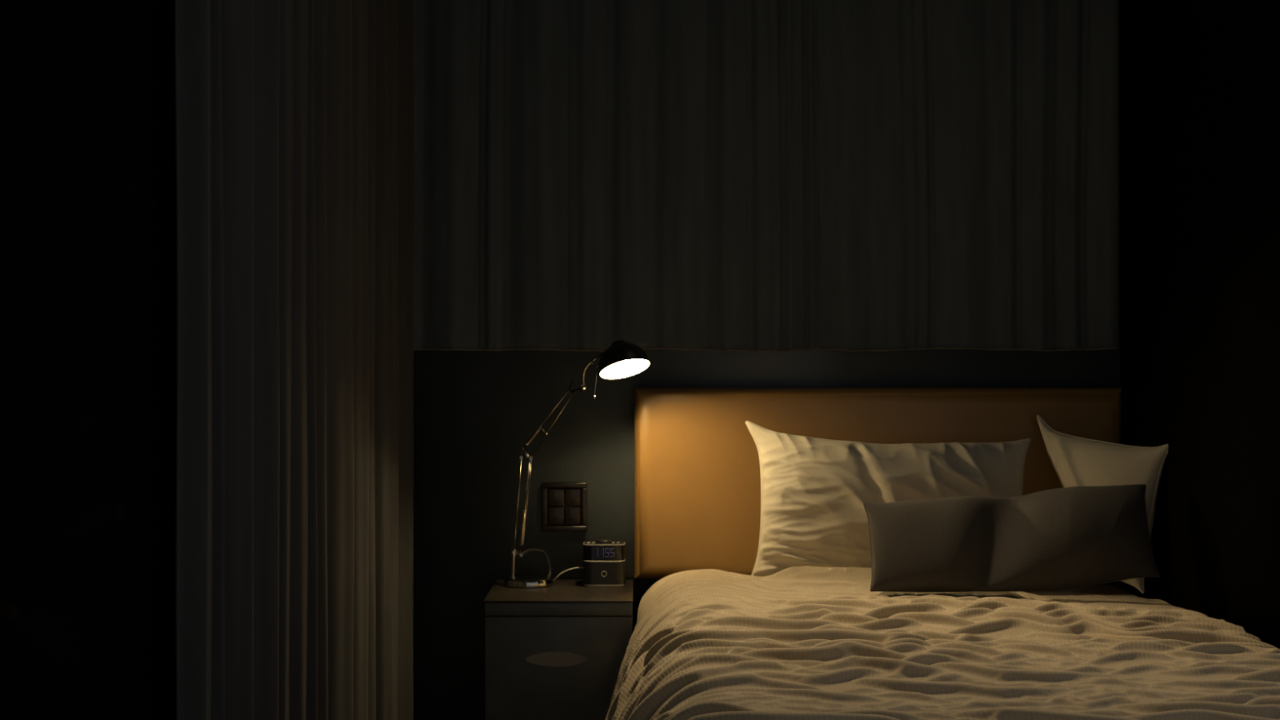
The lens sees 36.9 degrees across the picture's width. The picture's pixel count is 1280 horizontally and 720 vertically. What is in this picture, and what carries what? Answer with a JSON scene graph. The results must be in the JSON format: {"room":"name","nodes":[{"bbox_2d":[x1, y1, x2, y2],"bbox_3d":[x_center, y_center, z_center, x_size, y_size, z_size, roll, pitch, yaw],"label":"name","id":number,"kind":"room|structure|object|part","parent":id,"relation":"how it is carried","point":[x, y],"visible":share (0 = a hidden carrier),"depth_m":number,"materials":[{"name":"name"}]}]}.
{"room":"bedroom","nodes":[
{"label":"bedroom","id":0,"kind":"room"},
{"bbox_2d":[0,0,177,719],"bbox_3d":[-0.680,-0.075,3.275,0.100,2.350,3.050,0,0,0],"label":"wall","id":1,"kind":"structure","parent":0,"point":[88,297],"depth_m":2.18,"materials":[{"name":"black paint"}]},
{"bbox_2d":[174,0,414,719],"bbox_3d":[-0.593,-0.062,3.639,0.074,2.295,2.318,0,0,0],"label":"curtain","id":2,"kind":"object","parent":1,"relation":"hanging from","point":[295,171],"visible":1,"depth_m":3.25,"materials":[{"name":"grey fabric"}]},
{"bbox_2d":[413,0,1119,719],"bbox_3d":[0.285,-0.075,4.850,2.030,2.350,0.100,0,0,0],"label":"wall","id":3,"kind":"structure","parent":0,"point":[475,412],"depth_m":4.80,"materials":[{"name":"grey paint"}]},
{"bbox_2d":[542,482,586,531],"bbox_3d":[-0.188,0.366,4.789,0.112,0.122,0.022,0,0,0],"label":"wall plate","id":4,"kind":"object","parent":3,"relation":"attached to","point":[564,504],"visible":1,"depth_m":4.78,"materials":[{"name":"brown plastic"}]},
{"bbox_2d":[548,488,564,506],"bbox_3d":[-0.208,0.343,4.786,0.038,0.043,0.006,0,0,0],"label":"switch","id":5,"kind":"object","parent":4,"relation":"attached to","point":[556,496],"depth_m":4.78,"materials":[{"name":"brown plastic"}]},
{"bbox_2d":[548,506,564,524],"bbox_3d":[-0.208,0.389,4.786,0.038,0.043,0.006,0,0,0],"label":"switch","id":6,"kind":"object","parent":4,"relation":"attached to","point":[556,514],"depth_m":4.78,"materials":[{"name":"brown plastic"}]},
{"bbox_2d":[564,488,580,506],"bbox_3d":[-0.168,0.343,4.786,0.038,0.043,0.006,0,0,0],"label":"switch","id":7,"kind":"object","parent":4,"relation":"attached to","point":[572,496],"depth_m":4.78,"materials":[{"name":"brown plastic"}]},
{"bbox_2d":[564,506,580,524],"bbox_3d":[-0.168,0.389,4.786,0.038,0.043,0.006,0,0,0],"label":"switch","id":8,"kind":"object","parent":4,"relation":"attached to","point":[572,514],"depth_m":4.78,"materials":[{"name":"brown plastic"}]},
{"bbox_2d":[413,0,1119,351],"bbox_3d":[0.300,-0.615,4.775,1.782,1.190,0.050,0,0,0],"label":"drape","id":9,"kind":"object","parent":3,"relation":"attached to","point":[740,175],"visible":0.97,"depth_m":4.78,"materials":[{"name":"fabric"}]},
{"bbox_2d":[1120,0,1279,648],"bbox_3d":[1.250,-0.075,4.025,0.100,2.350,1.550,0,0,0],"label":"wall","id":10,"kind":"structure","parent":0,"point":[1200,79],"depth_m":4.09,"materials":[{"name":"black paint"}]},
{"bbox_3d":[0.835,1.150,2.050,3.130,0.100,5.700,0,0,0],"label":"floor","id":11,"kind":"structure","parent":0,"visible":0},
{"bbox_2d":[483,579,633,719],"bbox_3d":[-0.187,0.824,4.582,0.340,0.552,0.426,0,0,0],"label":"nightstand","id":12,"kind":"object","parent":11,"relation":"on","point":[557,651],"visible":0.99,"depth_m":4.37,"materials":[{"name":"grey wood"}]},
{"bbox_3d":[-0.189,0.681,4.372,0.142,0.034,0.006,0,0,0],"label":"drawer pull","id":13,"kind":"part","parent":12,"relation":"part of","materials":[{"name":"grey metal"}]},
{"bbox_2d":[504,340,649,588],"bbox_3d":[-0.153,0.251,4.585,0.402,0.595,0.122,0,0,35],"label":"desk lamp","id":14,"kind":"object","parent":12,"relation":"on","point":[623,359],"visible":1,"depth_m":4.57,"materials":[{"name":"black metal"}]},
{"bbox_3d":[-0.309,0.496,4.665,0.018,0.068,0.018,0,0,0],"label":"post","id":15,"kind":"part","parent":14,"relation":"part of","materials":[{"name":"silver metal"}]},
{"bbox_3d":[-0.296,0.351,4.641,0.003,0.231,0.040,0,0,-34],"label":"arm rod","id":16,"kind":"part","parent":14,"relation":"part of","materials":[{"name":"silver metal"}]},
{"bbox_3d":[-0.296,0.351,4.659,0.003,0.231,0.040,0,0,-34],"label":"arm","id":17,"kind":"part","parent":14,"relation":"part of","materials":[{"name":"silver metal"}]},
{"bbox_3d":[-0.278,0.355,4.641,0.003,0.235,0.042,0,0,-40],"label":"arm rod","id":18,"kind":"part","parent":14,"relation":"part of","materials":[{"name":"silver metal"}]},
{"bbox_3d":[-0.275,0.355,4.659,0.003,0.235,0.042,0,0,-40],"label":"arm rod","id":19,"kind":"part","parent":14,"relation":"part of","materials":[{"name":"silver metal"}]},
{"bbox_3d":[-0.274,0.226,4.635,0.030,0.030,0.027,0,0,0],"label":"elbow plate","id":20,"kind":"part","parent":14,"relation":"part of","materials":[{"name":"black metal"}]},
{"bbox_3d":[-0.251,0.499,4.680,0.081,0.077,0.028,0,0,-29],"label":"power cord","id":21,"kind":"part","parent":14,"relation":"part of","materials":[{"name":"plastic"}]},
{"bbox_3d":[-0.227,0.143,4.593,0.134,0.144,0.003,0,0,30],"label":"arm rod","id":22,"kind":"part","parent":14,"relation":"part of","materials":[{"name":"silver metal"}]},
{"bbox_3d":[-0.210,0.156,4.593,0.108,0.158,0.068,0,0,0],"label":"arm rod","id":23,"kind":"part","parent":14,"relation":"part of","materials":[{"name":"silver metal"}]},
{"bbox_3d":[-0.138,0.068,4.553,0.016,0.018,0.023,0,0,-13],"label":"knob","id":24,"kind":"part","parent":14,"relation":"part of","materials":[{"name":"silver metal"}]},
{"bbox_3d":[-0.105,0.051,4.494,0.008,0.080,0.017,0,0,26],"label":"handle","id":25,"kind":"part","parent":14,"relation":"part of","materials":[{"name":"silver metal"}]},
{"bbox_3d":[-0.042,-0.008,4.509,0.029,0.048,0.032,0,0,0],"label":"bulb","id":26,"kind":"part","parent":14,"relation":"part of","materials":[{"name":"white glass"}]},
{"bbox_3d":[-0.037,-0.001,4.503,0.120,0.092,0.119,0,0,0],"label":"lamp shade","id":27,"kind":"part","parent":14,"relation":"part of","materials":[{"name":"black metal"}]},
{"bbox_2d":[553,539,625,586],"bbox_3d":[-0.148,0.492,4.686,0.236,0.112,0.110,0,0,11],"label":"alarm clock","id":28,"kind":"object","parent":12,"relation":"on","point":[603,560],"visible":0.91,"depth_m":4.63,"materials":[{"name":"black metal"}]},
{"bbox_3d":[-0.202,0.526,4.708,0.145,0.045,0.027,0,0,37],"label":"power cord","id":29,"kind":"part","parent":28,"relation":"part of","materials":[{"name":"white plastic"}]},
{"bbox_3d":[-0.087,0.444,4.675,0.098,0.002,0.096,0,0,0],"label":"plate","id":30,"kind":"part","parent":28,"relation":"part of","materials":[{"name":"black plastic"}]},
{"bbox_3d":[-0.087,0.485,4.675,0.102,0.003,0.100,0,0,0],"label":"trim","id":31,"kind":"part","parent":28,"relation":"part of","materials":[{"name":"silver metal"}]},
{"bbox_3d":[-0.087,0.544,4.675,0.101,0.007,0.099,0,0,0],"label":"trim","id":32,"kind":"part","parent":28,"relation":"part of","materials":[{"name":"silver metal"}]},
{"bbox_3d":[-0.087,0.446,4.675,0.101,0.002,0.098,0,0,0],"label":"trim","id":33,"kind":"part","parent":28,"relation":"part of","materials":[{"name":"silver metal"}]},
{"bbox_2d":[634,387,1121,578],"bbox_3d":[0.587,0.585,3.611,1.202,1.031,2.342,0,0,0],"label":"headboard","id":34,"kind":"object","parent":11,"relation":"on","point":[697,477],"visible":0.43,"depth_m":4.70,"materials":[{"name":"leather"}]},
{"bbox_2d":[1025,584,1137,596],"bbox_3d":[0.627,0.652,3.567,1.085,0.214,2.235,0,0,0],"label":"mattress","id":35,"kind":"object","parent":34,"relation":"on","point":[1100,589],"visible":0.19,"depth_m":4.51,"materials":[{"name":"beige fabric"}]},
{"bbox_2d":[745,420,1030,576],"bbox_3d":[0.598,0.345,4.561,0.681,0.399,0.190,0,0,-4],"label":"pillow","id":36,"kind":"object","parent":35,"relation":"on","point":[815,491],"visible":0.59,"depth_m":4.50,"materials":[{"name":"beige fabric"}]},
{"bbox_2d":[604,565,1279,719],"bbox_3d":[0.532,0.686,3.511,1.290,0.438,2.239,0,0,0],"label":"duvet","id":37,"kind":"object","parent":35,"relation":"on","point":[802,642],"visible":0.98,"depth_m":3.22,"materials":[{"name":"fabric"}]},
{"bbox_2d":[863,484,1159,591],"bbox_3d":[0.801,0.384,4.139,0.624,0.224,0.179,0,0,-1],"label":"cushion","id":38,"kind":"object","parent":37,"relation":"on","point":[1064,539],"visible":1,"depth_m":4.09,"materials":[{"name":"grey fabric"}]},
{"bbox_2d":[1036,414,1168,593],"bbox_3d":[1.060,0.332,4.487,0.121,0.398,0.384,0,0,-40],"label":"pillow","id":39,"kind":"object","parent":35,"relation":"on","point":[1077,461],"visible":0.46,"depth_m":4.43,"materials":[{"name":"beige fabric"}]}
]}

